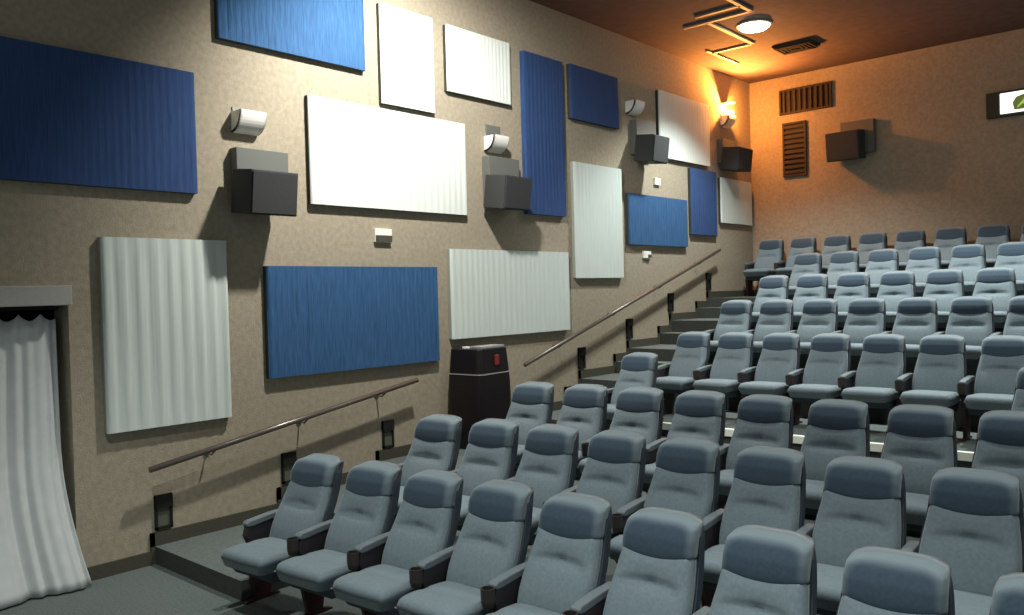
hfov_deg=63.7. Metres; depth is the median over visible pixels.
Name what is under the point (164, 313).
acoustic panel
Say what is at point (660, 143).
grille
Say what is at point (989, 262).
seat cushion
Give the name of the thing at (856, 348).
seat cushion
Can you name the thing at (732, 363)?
seat
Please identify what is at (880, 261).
seat
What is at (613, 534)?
seat cushion
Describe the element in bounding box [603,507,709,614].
seat
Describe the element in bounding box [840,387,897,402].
seat cushion
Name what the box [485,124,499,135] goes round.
cover plate
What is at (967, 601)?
seat cushion
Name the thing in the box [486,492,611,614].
seat
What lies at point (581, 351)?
step light
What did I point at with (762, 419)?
seat
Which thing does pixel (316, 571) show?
seat cushion
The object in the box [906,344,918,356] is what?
seat cushion
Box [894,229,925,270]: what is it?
seat
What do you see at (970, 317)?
seat
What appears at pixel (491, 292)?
acoustic panel
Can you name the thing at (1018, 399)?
seat
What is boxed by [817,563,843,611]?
seat cushion
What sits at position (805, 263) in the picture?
seat
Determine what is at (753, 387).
seat cushion
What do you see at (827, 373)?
seat
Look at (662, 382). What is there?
seat cushion
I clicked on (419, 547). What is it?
seat
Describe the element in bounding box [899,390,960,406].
seat cushion
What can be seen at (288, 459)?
step light
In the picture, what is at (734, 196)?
acoustic panel
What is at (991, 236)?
seat
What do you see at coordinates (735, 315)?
seat
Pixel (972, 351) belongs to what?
seat cushion
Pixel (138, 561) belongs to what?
baseboard
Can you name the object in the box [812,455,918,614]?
seat
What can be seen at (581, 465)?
seat cushion
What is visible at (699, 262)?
handrail
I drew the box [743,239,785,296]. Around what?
seat
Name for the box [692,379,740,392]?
seat cushion
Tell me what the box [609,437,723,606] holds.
seat
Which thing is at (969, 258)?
seat
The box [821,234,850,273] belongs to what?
seat
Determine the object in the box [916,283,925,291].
seat cushion
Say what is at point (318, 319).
acoustic panel
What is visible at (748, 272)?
seat cushion
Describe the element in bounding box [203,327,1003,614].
floor
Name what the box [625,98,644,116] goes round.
wall sconce
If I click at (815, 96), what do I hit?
air vent
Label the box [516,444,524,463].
seat cushion
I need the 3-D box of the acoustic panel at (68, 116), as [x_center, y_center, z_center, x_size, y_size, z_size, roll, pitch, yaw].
[-3.288,-1.393,5.990,0.070,0.986,2.061,-1,1,42]
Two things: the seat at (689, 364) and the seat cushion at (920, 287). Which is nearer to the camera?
the seat at (689, 364)
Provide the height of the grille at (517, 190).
0.344 m
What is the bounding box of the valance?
[0,285,71,310]
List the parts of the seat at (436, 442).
backrest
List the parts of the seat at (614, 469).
backrest, armrest, arm panel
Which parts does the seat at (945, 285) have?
backrest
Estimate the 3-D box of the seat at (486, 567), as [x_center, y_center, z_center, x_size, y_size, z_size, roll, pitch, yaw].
[-0.200,1.508,4.540,0.553,0.962,0.792,-1,1,40]
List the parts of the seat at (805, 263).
backrest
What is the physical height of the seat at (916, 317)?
0.962 m
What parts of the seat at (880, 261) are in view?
backrest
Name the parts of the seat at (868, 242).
backrest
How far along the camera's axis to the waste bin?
8.65 m
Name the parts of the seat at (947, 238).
backrest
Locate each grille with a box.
[252,170,297,214]
[504,176,531,209]
[653,135,669,162]
[738,147,752,170]
[825,130,858,161]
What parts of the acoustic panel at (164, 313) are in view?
frame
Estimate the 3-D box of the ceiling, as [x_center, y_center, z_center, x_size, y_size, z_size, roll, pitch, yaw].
[2.908,-3.793,3.551,13.160,0.224,18.366,-1,1,42]
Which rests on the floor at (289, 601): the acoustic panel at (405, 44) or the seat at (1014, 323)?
the seat at (1014, 323)
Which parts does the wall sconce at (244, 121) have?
plate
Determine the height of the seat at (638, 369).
0.962 m
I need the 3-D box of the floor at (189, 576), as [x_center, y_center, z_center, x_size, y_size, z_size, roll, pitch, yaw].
[-1.258,1.190,7.296,1.310,2.229,18.086,-1,1,42]
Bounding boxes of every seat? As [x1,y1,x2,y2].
[220,453,343,614]
[274,460,401,614]
[330,469,463,614]
[392,414,461,525]
[394,479,533,614]
[457,418,518,530]
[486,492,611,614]
[506,381,553,470]
[514,424,578,545]
[534,429,645,538]
[556,384,607,476]
[577,387,665,492]
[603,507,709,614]
[605,352,657,429]
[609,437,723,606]
[643,390,729,509]
[655,331,711,393]
[692,332,756,398]
[703,300,754,355]
[703,446,813,588]
[709,525,816,614]
[718,394,793,500]
[738,332,804,425]
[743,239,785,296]
[751,275,788,325]
[753,299,796,356]
[775,237,816,277]
[787,333,856,403]
[788,253,821,299]
[793,274,827,326]
[797,298,842,358]
[800,399,869,515]
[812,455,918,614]
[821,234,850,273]
[826,251,858,298]
[833,272,869,326]
[836,546,954,614]
[840,334,912,408]
[842,298,891,360]
[857,232,886,271]
[865,249,898,297]
[876,271,915,326]
[880,404,957,531]
[892,297,944,362]
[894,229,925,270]
[899,334,974,441]
[905,246,940,296]
[918,467,1023,614]
[923,269,963,327]
[933,227,966,268]
[945,296,1001,364]
[948,244,985,295]
[964,335,1023,415]
[970,410,1023,507]
[972,267,1016,327]
[975,224,1010,267]
[989,572,1023,614]
[994,241,1023,295]
[1002,295,1023,335]
[1010,367,1023,410]
[1019,224,1023,241]
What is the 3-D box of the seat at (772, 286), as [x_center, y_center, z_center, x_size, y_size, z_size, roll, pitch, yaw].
[3.508,0.035,11.396,0.632,0.962,0.795,-1,1,42]
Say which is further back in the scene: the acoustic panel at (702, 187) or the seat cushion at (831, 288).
the acoustic panel at (702, 187)
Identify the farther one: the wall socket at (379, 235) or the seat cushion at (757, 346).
the seat cushion at (757, 346)
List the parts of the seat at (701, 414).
backrest, leg, arm panel, armrest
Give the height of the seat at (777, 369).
0.962 m
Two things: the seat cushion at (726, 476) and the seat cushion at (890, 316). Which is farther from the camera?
the seat cushion at (890, 316)
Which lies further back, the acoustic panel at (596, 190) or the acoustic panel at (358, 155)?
the acoustic panel at (596, 190)
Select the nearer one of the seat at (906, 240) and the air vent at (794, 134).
the seat at (906, 240)
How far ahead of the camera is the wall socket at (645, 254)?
11.82 m
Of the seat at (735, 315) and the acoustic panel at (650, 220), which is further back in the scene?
the acoustic panel at (650, 220)
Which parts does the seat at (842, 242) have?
backrest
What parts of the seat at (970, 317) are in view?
backrest, armrest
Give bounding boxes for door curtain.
[0,314,92,609]
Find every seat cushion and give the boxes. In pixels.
[220,537,296,575]
[274,549,357,591]
[330,564,420,611]
[394,581,491,614]
[395,486,403,514]
[458,495,469,525]
[486,603,562,614]
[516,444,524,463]
[530,507,541,535]
[534,527,619,538]
[577,451,586,468]
[577,458,587,473]
[606,404,615,419]
[609,535,622,560]
[644,462,655,483]
[655,376,696,389]
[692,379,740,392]
[703,544,724,583]
[710,341,717,350]
[719,469,733,495]
[738,381,788,394]
[743,268,776,276]
[752,312,759,321]
[753,341,762,352]
[775,267,792,274]
[787,384,841,398]
[788,286,796,294]
[793,312,801,321]
[800,342,810,353]
[806,479,823,509]
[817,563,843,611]
[822,265,828,273]
[828,285,836,293]
[838,312,847,321]
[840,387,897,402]
[851,343,862,355]
[859,264,866,271]
[870,284,879,292]
[886,312,896,321]
[899,262,906,270]
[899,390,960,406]
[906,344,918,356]
[906,492,928,525]
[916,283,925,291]
[938,311,949,321]
[941,260,949,268]
[954,589,991,614]
[964,282,974,290]
[964,393,1013,409]
[966,345,980,358]
[986,259,995,267]
[994,311,1006,322]
[1016,280,1023,289]
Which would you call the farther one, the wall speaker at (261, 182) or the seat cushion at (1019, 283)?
the seat cushion at (1019, 283)
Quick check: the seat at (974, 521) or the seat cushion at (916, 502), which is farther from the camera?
the seat cushion at (916, 502)
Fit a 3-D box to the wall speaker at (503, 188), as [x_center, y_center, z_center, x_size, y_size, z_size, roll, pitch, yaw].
[-0.027,-1.408,9.372,0.424,0.625,0.582,-1,1,42]
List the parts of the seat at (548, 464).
backrest, armrest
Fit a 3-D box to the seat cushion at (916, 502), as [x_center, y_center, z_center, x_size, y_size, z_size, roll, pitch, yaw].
[2.440,1.243,5.134,0.458,0.144,0.432,-1,1,40]
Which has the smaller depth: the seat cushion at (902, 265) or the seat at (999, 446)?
the seat at (999, 446)
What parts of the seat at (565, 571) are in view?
backrest, armrest, arm panel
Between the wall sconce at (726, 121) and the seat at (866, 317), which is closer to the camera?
the seat at (866, 317)
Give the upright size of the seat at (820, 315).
0.962 m
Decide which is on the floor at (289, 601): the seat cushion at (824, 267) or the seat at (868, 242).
the seat at (868, 242)
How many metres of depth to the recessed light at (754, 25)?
11.04 m
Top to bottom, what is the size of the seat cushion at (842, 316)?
0.144 m
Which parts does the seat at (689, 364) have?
arm panel, armrest, backrest, armrest, arm panel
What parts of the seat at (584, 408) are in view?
backrest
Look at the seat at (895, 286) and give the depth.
10.37 m
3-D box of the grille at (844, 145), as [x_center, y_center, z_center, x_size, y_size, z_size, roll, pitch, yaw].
[5.194,-2.543,12.974,0.491,0.422,0.065,-1,1,42]
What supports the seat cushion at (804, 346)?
on the seat at (820, 315)
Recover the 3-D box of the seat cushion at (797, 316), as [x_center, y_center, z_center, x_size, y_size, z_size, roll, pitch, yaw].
[3.806,0.129,10.899,0.458,0.144,0.432,-1,1,42]
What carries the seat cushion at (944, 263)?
on the seat at (947, 238)
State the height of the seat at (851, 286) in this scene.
0.962 m
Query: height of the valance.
0.174 m
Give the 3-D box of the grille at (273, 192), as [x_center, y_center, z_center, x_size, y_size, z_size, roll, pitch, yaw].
[-1.983,-0.956,6.901,0.055,0.344,0.424,-1,1,42]
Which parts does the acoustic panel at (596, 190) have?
frame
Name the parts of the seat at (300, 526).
arm panel, armrest, leg, backrest, arm panel, armrest, leg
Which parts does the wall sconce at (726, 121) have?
lamp shade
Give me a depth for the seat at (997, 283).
9.62 m
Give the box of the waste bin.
[449,344,510,448]
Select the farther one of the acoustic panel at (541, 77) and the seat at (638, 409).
the acoustic panel at (541, 77)
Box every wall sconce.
[231,107,266,135]
[484,132,508,153]
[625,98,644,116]
[720,101,735,128]
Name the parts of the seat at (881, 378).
backrest, armrest, arm panel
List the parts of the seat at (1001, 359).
backrest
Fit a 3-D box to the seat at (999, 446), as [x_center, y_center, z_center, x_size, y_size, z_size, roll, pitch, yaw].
[2.983,1.140,4.882,0.553,0.962,0.792,-1,1,40]
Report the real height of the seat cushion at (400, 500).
0.144 m
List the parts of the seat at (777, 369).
backrest, leg, armrest, arm panel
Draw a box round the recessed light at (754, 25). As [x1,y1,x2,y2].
[736,19,771,32]
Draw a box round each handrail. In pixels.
[148,378,418,472]
[523,249,720,366]
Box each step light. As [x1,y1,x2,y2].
[154,492,172,530]
[281,451,295,483]
[381,419,394,448]
[577,347,585,368]
[626,318,632,338]
[667,293,673,311]
[706,273,711,289]
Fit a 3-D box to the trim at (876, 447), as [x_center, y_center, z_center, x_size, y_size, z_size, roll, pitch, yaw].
[5.835,1.267,5.441,11.402,0.074,0.056,-1,1,42]
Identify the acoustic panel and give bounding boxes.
[0,36,197,193]
[97,237,231,433]
[214,0,364,71]
[263,266,439,378]
[304,95,467,215]
[376,2,435,113]
[442,24,510,105]
[447,249,570,338]
[519,50,566,216]
[566,63,618,128]
[570,162,623,277]
[625,193,687,246]
[655,90,709,166]
[687,168,717,235]
[717,177,751,225]
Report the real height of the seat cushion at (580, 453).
0.144 m
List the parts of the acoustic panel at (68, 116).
frame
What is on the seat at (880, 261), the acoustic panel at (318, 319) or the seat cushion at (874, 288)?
the seat cushion at (874, 288)
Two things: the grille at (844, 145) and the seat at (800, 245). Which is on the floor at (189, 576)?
the seat at (800, 245)
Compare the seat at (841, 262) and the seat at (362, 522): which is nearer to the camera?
the seat at (362, 522)
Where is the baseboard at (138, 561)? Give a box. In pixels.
[87,290,754,580]
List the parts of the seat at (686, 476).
backrest, leg, armrest, arm panel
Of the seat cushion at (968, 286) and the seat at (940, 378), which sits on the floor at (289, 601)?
the seat at (940, 378)
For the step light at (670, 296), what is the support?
attached to the wall at (49, 233)
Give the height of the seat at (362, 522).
0.962 m
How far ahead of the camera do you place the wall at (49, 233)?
7.45 m
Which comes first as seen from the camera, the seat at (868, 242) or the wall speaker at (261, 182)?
the wall speaker at (261, 182)
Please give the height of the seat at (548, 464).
0.962 m
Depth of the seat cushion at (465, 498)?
5.66 m
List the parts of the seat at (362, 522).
backrest, leg, arm panel, armrest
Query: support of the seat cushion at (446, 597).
on the seat at (486, 567)
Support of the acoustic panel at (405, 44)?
attached to the wall at (49, 233)
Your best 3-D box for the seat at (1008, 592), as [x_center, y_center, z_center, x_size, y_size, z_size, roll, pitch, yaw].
[1.817,1.485,2.738,0.553,0.962,0.792,-1,1,40]
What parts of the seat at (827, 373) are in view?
backrest, armrest, arm panel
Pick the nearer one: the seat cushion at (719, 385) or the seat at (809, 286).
the seat cushion at (719, 385)
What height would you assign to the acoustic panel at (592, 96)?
0.691 m
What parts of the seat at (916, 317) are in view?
backrest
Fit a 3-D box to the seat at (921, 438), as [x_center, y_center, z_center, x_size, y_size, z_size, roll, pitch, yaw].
[2.577,1.145,5.245,0.553,0.962,0.792,-1,1,40]
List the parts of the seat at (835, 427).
backrest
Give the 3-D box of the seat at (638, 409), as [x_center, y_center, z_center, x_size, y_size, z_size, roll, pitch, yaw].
[0.940,1.164,6.665,0.553,0.962,0.792,-1,1,38]
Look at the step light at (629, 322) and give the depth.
11.50 m
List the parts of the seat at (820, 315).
backrest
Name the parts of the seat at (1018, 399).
backrest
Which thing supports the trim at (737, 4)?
attached to the ceiling
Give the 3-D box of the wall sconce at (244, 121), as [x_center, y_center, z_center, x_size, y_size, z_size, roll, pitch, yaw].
[-2.257,-1.608,7.072,0.168,0.224,0.246,-1,1,42]
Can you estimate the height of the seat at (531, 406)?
0.962 m
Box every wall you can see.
[0,0,753,566]
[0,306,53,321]
[749,28,1023,289]
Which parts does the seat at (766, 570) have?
backrest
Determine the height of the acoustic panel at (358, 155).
1.000 m
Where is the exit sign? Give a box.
[986,88,1023,118]
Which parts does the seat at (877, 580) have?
backrest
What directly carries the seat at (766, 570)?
on the floor at (289, 601)
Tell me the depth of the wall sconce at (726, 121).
13.56 m
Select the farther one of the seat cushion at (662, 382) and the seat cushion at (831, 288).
the seat cushion at (831, 288)
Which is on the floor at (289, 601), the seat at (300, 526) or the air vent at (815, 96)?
the seat at (300, 526)
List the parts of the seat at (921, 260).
backrest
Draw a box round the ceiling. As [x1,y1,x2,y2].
[530,0,1023,83]
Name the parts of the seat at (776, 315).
backrest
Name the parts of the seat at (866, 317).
backrest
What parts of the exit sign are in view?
lit panel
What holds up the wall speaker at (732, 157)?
attached to the wall at (49, 233)
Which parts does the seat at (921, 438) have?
backrest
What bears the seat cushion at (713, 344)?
on the seat at (735, 315)
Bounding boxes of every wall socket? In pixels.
[373,228,391,242]
[642,251,651,257]
[653,178,660,185]
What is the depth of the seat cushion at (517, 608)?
4.19 m
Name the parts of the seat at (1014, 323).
backrest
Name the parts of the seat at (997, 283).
backrest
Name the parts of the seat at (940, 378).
backrest, leg, armrest, arm panel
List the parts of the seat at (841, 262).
backrest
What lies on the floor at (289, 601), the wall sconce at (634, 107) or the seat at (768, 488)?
the seat at (768, 488)
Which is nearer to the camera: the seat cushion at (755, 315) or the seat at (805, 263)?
the seat cushion at (755, 315)
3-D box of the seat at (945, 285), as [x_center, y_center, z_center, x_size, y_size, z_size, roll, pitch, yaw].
[5.174,0.016,9.908,0.553,0.962,0.792,-1,1,42]
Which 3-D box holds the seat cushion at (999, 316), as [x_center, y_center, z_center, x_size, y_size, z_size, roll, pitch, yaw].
[5.442,0.110,9.436,0.458,0.144,0.432,-1,1,42]
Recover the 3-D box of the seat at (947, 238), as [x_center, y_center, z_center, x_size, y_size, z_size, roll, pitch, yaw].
[6.276,-0.693,11.838,0.553,0.962,0.792,-1,1,42]
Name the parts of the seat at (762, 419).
backrest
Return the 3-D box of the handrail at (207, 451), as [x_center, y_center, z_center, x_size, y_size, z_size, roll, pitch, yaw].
[-1.924,0.996,7.411,0.170,0.474,2.762,-1,1,42]
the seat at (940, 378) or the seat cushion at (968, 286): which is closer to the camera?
the seat at (940, 378)
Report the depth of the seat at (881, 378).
8.30 m
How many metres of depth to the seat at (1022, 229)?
11.37 m
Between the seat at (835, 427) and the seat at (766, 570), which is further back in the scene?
the seat at (835, 427)
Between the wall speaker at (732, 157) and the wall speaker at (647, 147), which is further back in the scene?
the wall speaker at (732, 157)
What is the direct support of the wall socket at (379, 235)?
attached to the wall at (49, 233)
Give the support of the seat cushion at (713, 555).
on the seat at (768, 488)
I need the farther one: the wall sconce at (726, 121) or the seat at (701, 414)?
the wall sconce at (726, 121)
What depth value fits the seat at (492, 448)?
6.11 m
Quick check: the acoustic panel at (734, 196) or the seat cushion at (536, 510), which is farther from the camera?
the acoustic panel at (734, 196)
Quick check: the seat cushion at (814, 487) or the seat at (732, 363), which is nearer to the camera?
the seat cushion at (814, 487)
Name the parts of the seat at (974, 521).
backrest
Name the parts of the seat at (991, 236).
backrest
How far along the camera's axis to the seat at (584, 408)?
7.10 m
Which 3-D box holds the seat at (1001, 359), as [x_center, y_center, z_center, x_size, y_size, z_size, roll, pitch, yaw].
[4.502,0.754,7.534,0.553,0.962,0.792,-1,1,42]
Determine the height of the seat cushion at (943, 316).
0.144 m
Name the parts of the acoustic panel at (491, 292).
frame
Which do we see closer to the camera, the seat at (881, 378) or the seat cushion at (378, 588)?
the seat cushion at (378, 588)
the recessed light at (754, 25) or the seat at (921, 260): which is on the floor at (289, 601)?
the seat at (921, 260)
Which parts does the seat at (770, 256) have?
arm panel, leg, backrest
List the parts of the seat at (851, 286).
backrest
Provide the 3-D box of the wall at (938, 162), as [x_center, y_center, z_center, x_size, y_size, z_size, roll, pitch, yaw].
[9.014,-1.000,10.346,13.160,5.936,0.280,-1,1,42]
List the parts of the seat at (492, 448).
backrest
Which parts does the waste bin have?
lid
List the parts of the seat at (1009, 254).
backrest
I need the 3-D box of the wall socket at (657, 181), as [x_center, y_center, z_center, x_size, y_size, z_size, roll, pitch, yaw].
[2.127,-1.845,12.080,0.034,0.101,0.146,-1,1,42]
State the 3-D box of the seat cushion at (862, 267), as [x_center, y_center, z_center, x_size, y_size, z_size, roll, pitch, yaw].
[5.317,-0.585,12.464,0.458,0.144,0.432,-1,1,42]
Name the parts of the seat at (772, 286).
backrest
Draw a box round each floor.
[0,296,755,614]
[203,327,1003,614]
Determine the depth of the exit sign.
11.73 m
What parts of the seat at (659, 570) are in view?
backrest, armrest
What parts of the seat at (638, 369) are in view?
arm panel, backrest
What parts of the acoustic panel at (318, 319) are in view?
frame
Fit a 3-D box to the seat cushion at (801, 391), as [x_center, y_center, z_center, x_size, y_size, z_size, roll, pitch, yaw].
[3.134,0.867,8.525,0.458,0.144,0.432,-1,1,42]
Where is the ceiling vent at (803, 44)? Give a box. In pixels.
[772,38,819,54]
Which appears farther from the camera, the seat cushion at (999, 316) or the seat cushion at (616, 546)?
the seat cushion at (999, 316)
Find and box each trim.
[662,422,973,461]
[683,0,754,64]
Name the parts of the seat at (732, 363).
backrest, armrest, arm panel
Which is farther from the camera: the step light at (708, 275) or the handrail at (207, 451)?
the step light at (708, 275)
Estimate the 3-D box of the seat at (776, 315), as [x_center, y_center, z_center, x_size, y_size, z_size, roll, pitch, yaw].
[3.187,0.385,10.151,0.553,0.962,0.792,-1,1,42]
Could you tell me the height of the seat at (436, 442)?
0.962 m
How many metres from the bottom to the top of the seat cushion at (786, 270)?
0.144 m
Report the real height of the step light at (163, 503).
0.274 m
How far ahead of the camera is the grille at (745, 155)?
13.35 m
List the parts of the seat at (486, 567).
backrest, arm panel, armrest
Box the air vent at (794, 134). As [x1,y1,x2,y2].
[782,120,807,177]
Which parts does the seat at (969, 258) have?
backrest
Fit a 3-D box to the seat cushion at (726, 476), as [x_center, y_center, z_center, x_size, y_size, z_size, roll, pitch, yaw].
[1.629,1.253,5.860,0.458,0.144,0.432,-1,1,40]
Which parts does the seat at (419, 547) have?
backrest, arm panel, armrest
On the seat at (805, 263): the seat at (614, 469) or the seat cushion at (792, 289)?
the seat cushion at (792, 289)
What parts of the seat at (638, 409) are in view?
backrest, arm panel, armrest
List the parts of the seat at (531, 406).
backrest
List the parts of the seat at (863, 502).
backrest, armrest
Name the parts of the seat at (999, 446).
backrest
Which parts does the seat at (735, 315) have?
armrest, backrest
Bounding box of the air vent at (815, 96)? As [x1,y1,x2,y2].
[779,81,832,115]
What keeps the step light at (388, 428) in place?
attached to the wall at (49, 233)
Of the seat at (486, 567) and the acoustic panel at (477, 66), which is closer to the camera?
the seat at (486, 567)
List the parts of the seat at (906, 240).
backrest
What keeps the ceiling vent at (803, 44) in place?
in the ceiling
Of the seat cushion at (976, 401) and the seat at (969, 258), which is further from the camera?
the seat at (969, 258)
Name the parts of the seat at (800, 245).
backrest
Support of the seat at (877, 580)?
on the floor at (289, 601)
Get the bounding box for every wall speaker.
[230,147,297,216]
[482,155,531,210]
[630,119,669,163]
[717,139,752,171]
[825,118,875,161]
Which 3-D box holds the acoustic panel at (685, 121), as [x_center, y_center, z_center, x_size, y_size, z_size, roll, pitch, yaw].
[2.642,-2.722,12.641,0.068,0.980,1.514,-1,1,42]
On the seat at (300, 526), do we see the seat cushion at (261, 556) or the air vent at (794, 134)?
the seat cushion at (261, 556)
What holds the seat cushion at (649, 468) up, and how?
on the seat at (701, 414)
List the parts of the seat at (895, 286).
backrest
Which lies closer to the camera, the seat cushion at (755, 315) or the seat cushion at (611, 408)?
the seat cushion at (611, 408)
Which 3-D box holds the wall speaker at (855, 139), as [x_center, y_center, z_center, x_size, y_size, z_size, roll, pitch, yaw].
[5.363,-2.647,13.063,0.650,0.636,0.429,-1,1,42]
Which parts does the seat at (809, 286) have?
backrest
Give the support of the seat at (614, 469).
on the floor at (289, 601)
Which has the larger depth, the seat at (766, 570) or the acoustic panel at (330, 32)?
the acoustic panel at (330, 32)
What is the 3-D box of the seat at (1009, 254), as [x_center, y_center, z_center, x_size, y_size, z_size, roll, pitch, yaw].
[6.421,-0.371,10.535,0.553,0.962,0.792,-1,1,42]
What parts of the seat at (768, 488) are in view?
backrest, armrest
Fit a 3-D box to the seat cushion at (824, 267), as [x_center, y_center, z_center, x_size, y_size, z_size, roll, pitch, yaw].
[4.908,-0.580,12.830,0.458,0.144,0.432,-1,1,42]
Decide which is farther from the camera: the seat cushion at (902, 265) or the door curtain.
the seat cushion at (902, 265)
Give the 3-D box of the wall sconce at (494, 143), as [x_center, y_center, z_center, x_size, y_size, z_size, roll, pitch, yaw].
[-0.173,-1.886,9.407,0.168,0.224,0.246,-1,1,42]

